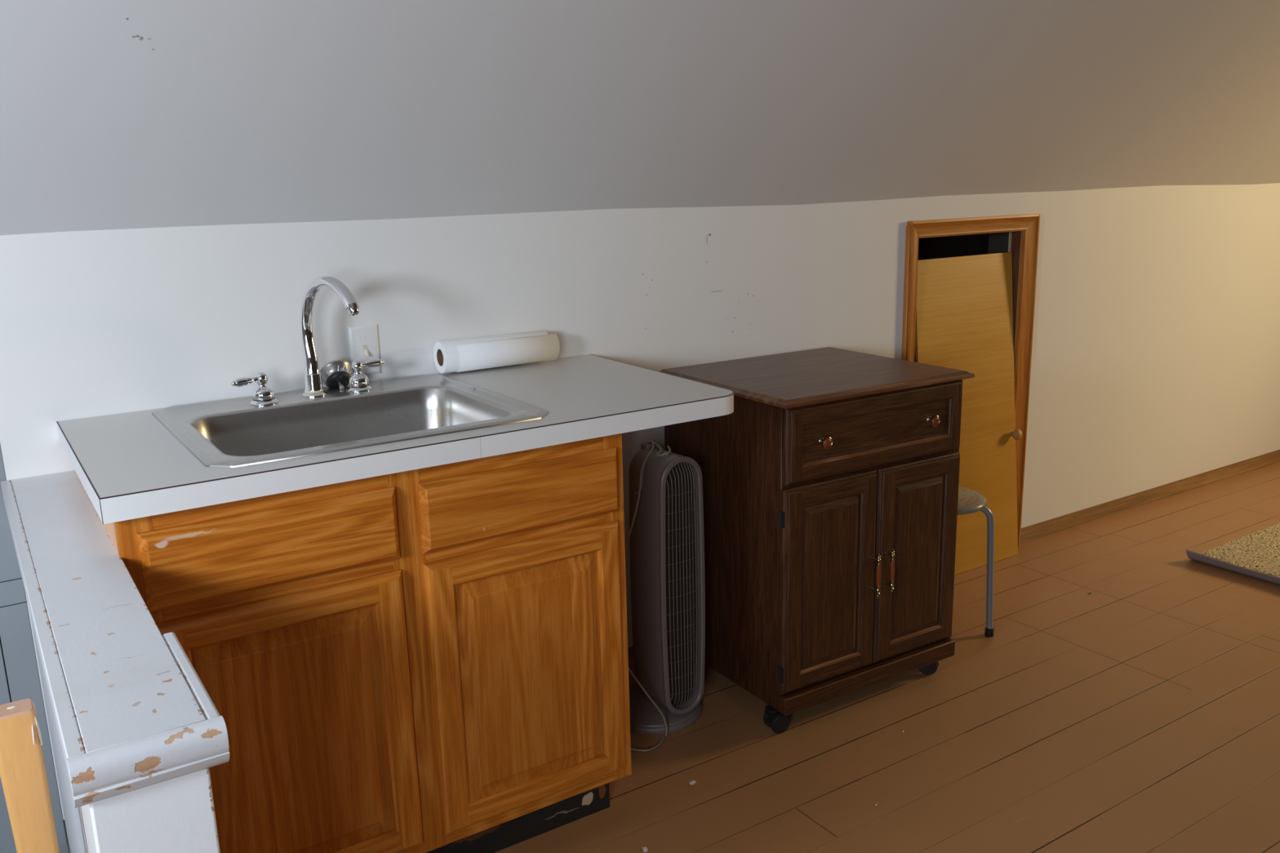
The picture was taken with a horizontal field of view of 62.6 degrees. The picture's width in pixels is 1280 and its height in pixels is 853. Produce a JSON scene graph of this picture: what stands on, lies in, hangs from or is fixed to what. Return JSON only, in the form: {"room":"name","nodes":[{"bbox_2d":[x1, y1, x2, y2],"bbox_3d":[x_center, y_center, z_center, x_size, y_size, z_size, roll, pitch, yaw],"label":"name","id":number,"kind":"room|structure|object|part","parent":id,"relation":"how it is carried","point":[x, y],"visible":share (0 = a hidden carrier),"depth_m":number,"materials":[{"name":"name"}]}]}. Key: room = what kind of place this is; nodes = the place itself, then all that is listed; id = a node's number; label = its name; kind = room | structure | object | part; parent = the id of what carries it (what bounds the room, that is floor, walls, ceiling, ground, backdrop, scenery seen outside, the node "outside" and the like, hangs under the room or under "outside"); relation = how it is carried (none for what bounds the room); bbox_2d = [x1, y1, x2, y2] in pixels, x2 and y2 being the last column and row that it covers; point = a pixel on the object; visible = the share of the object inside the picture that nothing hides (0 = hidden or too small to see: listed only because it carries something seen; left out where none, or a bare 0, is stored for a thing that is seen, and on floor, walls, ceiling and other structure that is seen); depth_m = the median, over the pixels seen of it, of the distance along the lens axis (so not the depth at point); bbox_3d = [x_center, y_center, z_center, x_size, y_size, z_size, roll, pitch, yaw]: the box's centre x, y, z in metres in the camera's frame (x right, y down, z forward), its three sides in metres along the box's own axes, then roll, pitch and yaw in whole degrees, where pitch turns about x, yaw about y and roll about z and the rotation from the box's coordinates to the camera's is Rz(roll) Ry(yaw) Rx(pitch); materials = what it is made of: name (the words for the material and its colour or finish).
{"room":"attic kitchenette","nodes":[
{"label":"attic kitchenette","id":0,"kind":"room"},
{"bbox_2d":[0,470,230,852],"bbox_3d":[-0.819,1.187,1.811,0.148,2.010,1.268,-10,16,-32],"label":"half wall","id":1,"kind":"structure","parent":0,"point":[136,733],"depth_m":1.20,"materials":[{"name":"white paint"}]},
{"bbox_3d":[-0.500,0.345,1.079,0.148,0.052,0.020,-10,16,-32],"label":"cap moulding","id":2,"kind":"part","parent":1,"relation":"part of","materials":[{"name":"white paint"}]},
{"bbox_3d":[-0.551,1.292,1.412,0.115,1.975,0.252,-10,16,-32],"label":"post","id":3,"kind":"part","parent":1,"relation":"part of","materials":[{"name":"white paint"}]},
{"bbox_2d":[0,0,1279,235],"bbox_3d":[0.998,-1.137,2.631,7.500,1.127,1.278,-10,16,-32],"label":"ceiling","id":4,"kind":"structure","parent":0,"point":[115,114],"depth_m":2.34,"materials":[{"name":"paint"}]},
{"bbox_2d":[0,182,1279,852],"bbox_3d":[0.713,0.525,3.535,7.500,2.560,0.100,-10,16,-32],"label":"wall","id":5,"kind":"structure","parent":0,"point":[1155,360],"depth_m":2.86,"materials":[{"name":"paint"}]},
{"bbox_2d":[347,324,381,374],"bbox_3d":[-0.627,-0.174,2.409,0.069,0.115,0.018,-10,16,-32],"label":"light switch","id":6,"kind":"object","parent":5,"relation":"attached to","point":[363,340],"visible":0.7,"depth_m":2.41,"materials":[{"name":"white plastic"}]},
{"bbox_2d":[627,646,634,666],"bbox_3d":[0.247,0.608,3.189,1.470,0.058,0.012,-10,16,-32],"label":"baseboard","id":7,"kind":"structure","parent":5,"relation":"attached to","point":[630,651],"depth_m":3.01,"materials":[{"name":"brown wood"}]},
{"bbox_2d":[901,213,1039,546],"bbox_3d":[1.109,-0.104,3.615,0.641,1.208,0.060,-10,16,-32],"label":"trim","id":8,"kind":"structure","parent":5,"relation":"attached to","point":[1024,228],"depth_m":3.63,"materials":[{"name":"brown wood"}]},
{"bbox_3d":[0.877,-0.058,3.445,0.045,1.208,0.020,-10,16,-32],"label":"casing","id":9,"kind":"part","parent":8,"relation":"part of","materials":[{"name":"brown wood"}]},
{"bbox_3d":[1.109,-0.662,3.469,0.634,0.055,0.020,-10,16,-32],"label":"head casing","id":10,"kind":"part","parent":8,"relation":"part of","materials":[{"name":"brown wood"}]},
{"bbox_3d":[1.358,-0.141,3.750,0.072,1.208,0.020,-10,16,-32],"label":"casing","id":11,"kind":"part","parent":8,"relation":"part of","materials":[{"name":"brown wood"}]},
{"bbox_2d":[1008,231,1011,252],"bbox_3d":[1.307,-0.222,3.763,0.036,1.359,0.006,-10,16,-32],"label":"trim","id":12,"kind":"structure","parent":5,"relation":"attached to","point":[1010,233],"depth_m":3.65,"materials":[{"name":"brown"}]},
{"bbox_2d":[1020,449,1279,542],"bbox_3d":[2.628,0.195,4.700,2.970,0.058,0.012,-10,16,-32],"label":"baseboard","id":13,"kind":"structure","parent":5,"relation":"attached to","point":[1069,520],"depth_m":4.34,"materials":[{"name":"brown wood"}]},
{"bbox_2d":[66,461,1279,852],"bbox_3d":[1.785,0.920,1.954,7.500,0.060,5.600,-10,16,-32],"label":"floor","id":14,"kind":"structure","parent":0,"point":[1139,713],"depth_m":2.61,"materials":[{"name":"brown wood"}]},
{"bbox_2d":[75,433,631,852],"bbox_3d":[-0.570,0.445,2.184,0.913,0.874,0.630,-10,16,-32],"label":"base cabinet","id":15,"kind":"object","parent":14,"relation":"on","point":[434,659],"visible":0.81,"depth_m":1.91,"materials":[{"name":"brown wood"}]},
{"bbox_3d":[-0.596,0.200,1.738,0.412,0.130,0.019,-10,16,-32],"label":"drawer","id":16,"kind":"part","parent":15,"relation":"part of","materials":[{"name":"brown wood"}]},
{"bbox_3d":[-0.603,0.126,1.741,0.386,0.048,0.017,-10,16,-32],"label":"rail","id":17,"kind":"part","parent":15,"relation":"part of","materials":[{"name":"brown wood"}]},
{"bbox_3d":[-0.600,0.271,1.775,0.386,0.050,0.017,-10,16,-32],"label":"rail","id":18,"kind":"part","parent":15,"relation":"part of","materials":[{"name":"brown wood"}]},
{"bbox_3d":[-0.588,0.552,1.821,0.412,0.549,0.019,-10,16,-32],"label":"door frame","id":19,"kind":"part","parent":15,"relation":"part of","materials":[{"name":"brown wood"}]},
{"bbox_3d":[-0.586,0.553,1.818,0.314,0.455,0.009,-10,16,-32],"label":"raised panel","id":20,"kind":"part","parent":15,"relation":"part of","materials":[{"name":"brown wood"}]},
{"bbox_2d":[56,354,733,524],"bbox_3d":[-0.465,-0.021,2.159,1.235,0.040,0.656,-10,16,-32],"label":"countertop","id":21,"kind":"structure","parent":15,"relation":"on","point":[129,465],"depth_m":1.92,"materials":[{"name":"white laminate"}]},
{"bbox_2d":[231,275,384,405],"bbox_3d":[-0.706,-0.190,2.230,0.275,0.261,0.226,-2,13,-2],"label":"faucet","id":22,"kind":"object","parent":21,"relation":"on","point":[262,395],"visible":1,"depth_m":2.23,"materials":[{"name":"silver metal"}]},
{"bbox_3d":[-0.816,-0.093,2.172,0.018,0.018,0.056,11,18,43],"label":"lever","id":23,"kind":"part","parent":22,"relation":"part of","materials":[{"name":"silver metal"}]},
{"bbox_3d":[-0.647,-0.222,2.190,0.201,0.182,0.030,10,18,41],"label":"spout","id":24,"kind":"part","parent":22,"relation":"part of","materials":[{"name":"silver metal"}]},
{"bbox_3d":[-0.595,-0.141,2.344,0.056,0.018,0.020,-10,16,-32],"label":"lever","id":25,"kind":"part","parent":22,"relation":"part of","materials":[{"name":"silver metal"}]},
{"bbox_2d":[151,374,548,467],"bbox_3d":[-0.583,0.064,2.127,0.644,0.199,0.592,-10,16,-32],"label":"sink","id":26,"kind":"object","parent":21,"relation":"in","point":[231,433],"visible":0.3,"depth_m":2.21,"materials":[{"name":"silver metal"}]},
{"bbox_2d":[320,360,352,390],"bbox_3d":[-0.682,-0.117,2.355,0.073,0.069,0.067,-1,13,0],"label":"strainer","id":27,"kind":"object","parent":26,"relation":"on","point":[335,374],"visible":0.91,"depth_m":2.33,"materials":[{"name":"silver metal"}]},
{"bbox_3d":[-0.664,-0.090,2.337,0.011,0.019,0.021,-10,16,-32],"label":"stem","id":28,"kind":"part","parent":27,"relation":"part of","materials":[{"name":"silver metal"}]},
{"bbox_2d":[433,330,559,373],"bbox_3d":[-0.345,-0.183,2.557,0.300,0.076,0.077,-10,16,-32],"label":"paper towel roll","id":29,"kind":"object","parent":21,"relation":"on","point":[516,348],"visible":1,"depth_m":2.52,"materials":[{"name":"white paper"}]},
{"bbox_3d":[-0.586,0.824,1.904,0.386,0.036,0.017,-10,16,-32],"label":"rail","id":30,"kind":"part","parent":15,"relation":"part of","materials":[{"name":"brown wood"}]},
{"bbox_3d":[-0.236,0.062,1.974,0.391,0.048,0.017,-10,16,-32],"label":"rail","id":31,"kind":"part","parent":15,"relation":"part of","materials":[{"name":"brown wood"}]},
{"bbox_3d":[-0.232,0.208,2.008,0.391,0.050,0.017,-10,16,-32],"label":"rail","id":32,"kind":"part","parent":15,"relation":"part of","materials":[{"name":"brown wood"}]},
{"bbox_3d":[-0.216,0.136,1.980,0.413,0.130,0.019,-10,16,-32],"label":"drawer","id":33,"kind":"part","parent":15,"relation":"part of","materials":[{"name":"brown wood"}]},
{"bbox_3d":[-0.207,0.487,2.062,0.412,0.550,0.019,-10,16,-32],"label":"door frame","id":34,"kind":"part","parent":15,"relation":"part of","materials":[{"name":"brown wood"}]},
{"bbox_3d":[-0.205,0.488,2.060,0.314,0.456,0.009,-10,16,-32],"label":"raised panel","id":35,"kind":"part","parent":15,"relation":"part of","materials":[{"name":"brown wood"}]},
{"bbox_3d":[-0.219,0.760,2.137,0.391,0.036,0.017,-10,16,-32],"label":"rail","id":36,"kind":"part","parent":15,"relation":"part of","materials":[{"name":"brown wood"}]},
{"bbox_2d":[642,847,647,852],"bbox_3d":[0.011,0.878,2.186,0.010,0.001,0.018,-3,13,-8],"label":"flake","id":37,"kind":"object","parent":14,"relation":"on","point":[645,849],"visible":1,"depth_m":2.18,"materials":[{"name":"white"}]},
{"bbox_2d":[624,440,705,751],"bbox_3d":[-0.005,0.404,2.640,0.256,0.719,0.356,10,17,40],"label":"tower fan","id":38,"kind":"object","parent":14,"relation":"on","point":[666,534],"visible":0.91,"depth_m":2.62,"materials":[{"name":"grey plastic"}]},
{"bbox_3d":[-0.018,0.417,2.582,0.285,0.718,0.216,-10,16,-32],"label":"power cord","id":39,"kind":"part","parent":38,"relation":"part of","materials":[{"name":"beige plastic"}]},
{"bbox_3d":[0.023,0.066,2.645,0.039,0.052,0.032,-10,16,-32],"label":"carry handle","id":40,"kind":"part","parent":38,"relation":"part of","materials":[{"name":"grey plastic"}]},
{"bbox_2d":[666,462,699,707],"bbox_3d":[0.107,0.402,2.604,0.100,0.649,0.021,-10,16,-32],"label":"grille","id":41,"kind":"object","parent":38,"relation":"attached to","point":[682,479],"depth_m":2.61,"materials":[{"name":"grey plastic"}]},
{"bbox_2d":[659,346,974,733],"bbox_3d":[0.468,0.269,2.871,0.635,0.853,0.565,-9,15,-31],"label":"storage cart","id":42,"kind":"object","parent":14,"relation":"on","point":[831,482],"visible":0.82,"depth_m":2.65,"materials":[{"name":"brown wood"}]},
{"bbox_3d":[0.469,0.384,2.604,0.298,0.524,0.020,-9,15,-31],"label":"door frame","id":43,"kind":"part","parent":42,"relation":"part of","materials":[{"name":"brown wood"}]},
{"bbox_3d":[0.472,0.386,2.599,0.191,0.424,0.005,-9,15,-31],"label":"door panel","id":44,"kind":"part","parent":42,"relation":"part of","materials":[{"name":"brown wood"}]},
{"bbox_3d":[0.601,0.645,2.748,0.598,0.046,0.036,-9,15,-31],"label":"rail","id":45,"kind":"part","parent":42,"relation":"part of","materials":[{"name":"brown wood"}]},
{"bbox_3d":[0.588,0.008,2.597,0.586,0.186,0.020,-9,15,-31],"label":"drawer frame","id":46,"kind":"part","parent":42,"relation":"part of","materials":[{"name":"brown wood"}]},
{"bbox_3d":[0.594,0.372,2.651,0.012,0.118,0.031,-9,15,-31],"label":"handle","id":47,"kind":"part","parent":42,"relation":"part of","materials":[{"name":"brown wood"}]},
{"bbox_3d":[0.590,0.009,2.594,0.490,0.093,0.002,-9,15,-31],"label":"drawer panel","id":48,"kind":"part","parent":42,"relation":"part of","materials":[{"name":"brown wood"}]},
{"bbox_3d":[0.634,0.363,2.675,0.012,0.118,0.031,-9,15,-31],"label":"handle","id":49,"kind":"part","parent":42,"relation":"part of","materials":[{"name":"brown wood"}]},
{"bbox_3d":[0.724,0.342,2.757,0.292,0.524,0.020,-9,15,-31],"label":"door frame","id":50,"kind":"part","parent":42,"relation":"part of","materials":[{"name":"brown wood"}]},
{"bbox_3d":[0.727,0.343,2.752,0.183,0.424,0.005,-9,15,-31],"label":"door panel","id":51,"kind":"part","parent":42,"relation":"part of","materials":[{"name":"brown wood"}]},
{"bbox_2d":[915,252,1022,574],"bbox_3d":[1.124,-0.036,3.608,0.483,1.081,0.112,-10,16,-32],"label":"door","id":52,"kind":"structure","parent":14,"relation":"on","point":[964,308],"depth_m":3.63,"materials":[{"name":"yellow wood"}]},
{"bbox_3d":[1.327,0.028,3.716,0.039,0.039,0.039,-10,10,-32],"label":"knob","id":53,"kind":"part","parent":52,"relation":"part of","materials":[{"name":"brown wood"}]},
{"bbox_2d":[957,486,994,637],"bbox_3d":[0.887,0.412,3.141,0.260,0.430,0.260,-10,16,-32],"label":"stool","id":54,"kind":"object","parent":14,"relation":"on","point":[970,501],"visible":0.25,"depth_m":3.09,"materials":[{"name":"grey metal"}]},
{"bbox_3d":[0.882,0.214,3.095,0.260,0.022,0.260,-10,16,-32],"label":"seat","id":55,"kind":"part","parent":54,"relation":"part of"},
{"bbox_3d":[1.008,0.419,3.115,0.088,0.400,0.020,2,14,13],"label":"leg","id":56,"kind":"part","parent":54,"relation":"part of","materials":[{"name":"grey metal"}]},
{"bbox_2d":[1185,523,1279,584],"bbox_3d":[2.685,0.462,3.577,1.157,0.046,1.068,-10,16,-32],"label":"shag rug","id":57,"kind":"object","parent":14,"relation":"on","point":[1256,554],"visible":1,"depth_m":3.71,"materials":[{"name":"beige carpet"}]},
{"bbox_2d":[914,233,988,362],"bbox_3d":[0.842,-0.286,3.959,1.480,1.420,0.859,-10,16,-32],"label":"wall","id":58,"kind":"structure","parent":0,"point":[935,247],"depth_m":4.41,"materials":[{"name":"black"}]},
{"bbox_2d":[987,231,1008,253],"bbox_3d":[1.285,-0.231,3.805,0.037,1.359,0.088,-10,16,-32],"label":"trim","id":59,"kind":"structure","parent":58,"relation":"attached to","point":[997,242],"depth_m":3.70,"materials":[{"name":"black"}]},
{"bbox_3d":[-1.446,1.750,1.518,1.400,1.200,1.360,-10,16,-32],"label":"floor","id":60,"kind":"structure","parent":0,"visible":0},
{"bbox_2d":[0,698,59,852],"bbox_3d":[-0.758,1.274,1.529,0.052,1.968,0.211,-10,16,-32],"label":"wooden post","id":61,"kind":"object","parent":60,"relation":"on","point":[23,774],"visible":1,"depth_m":1.25,"materials":[{"name":"orange wood"}]}
]}

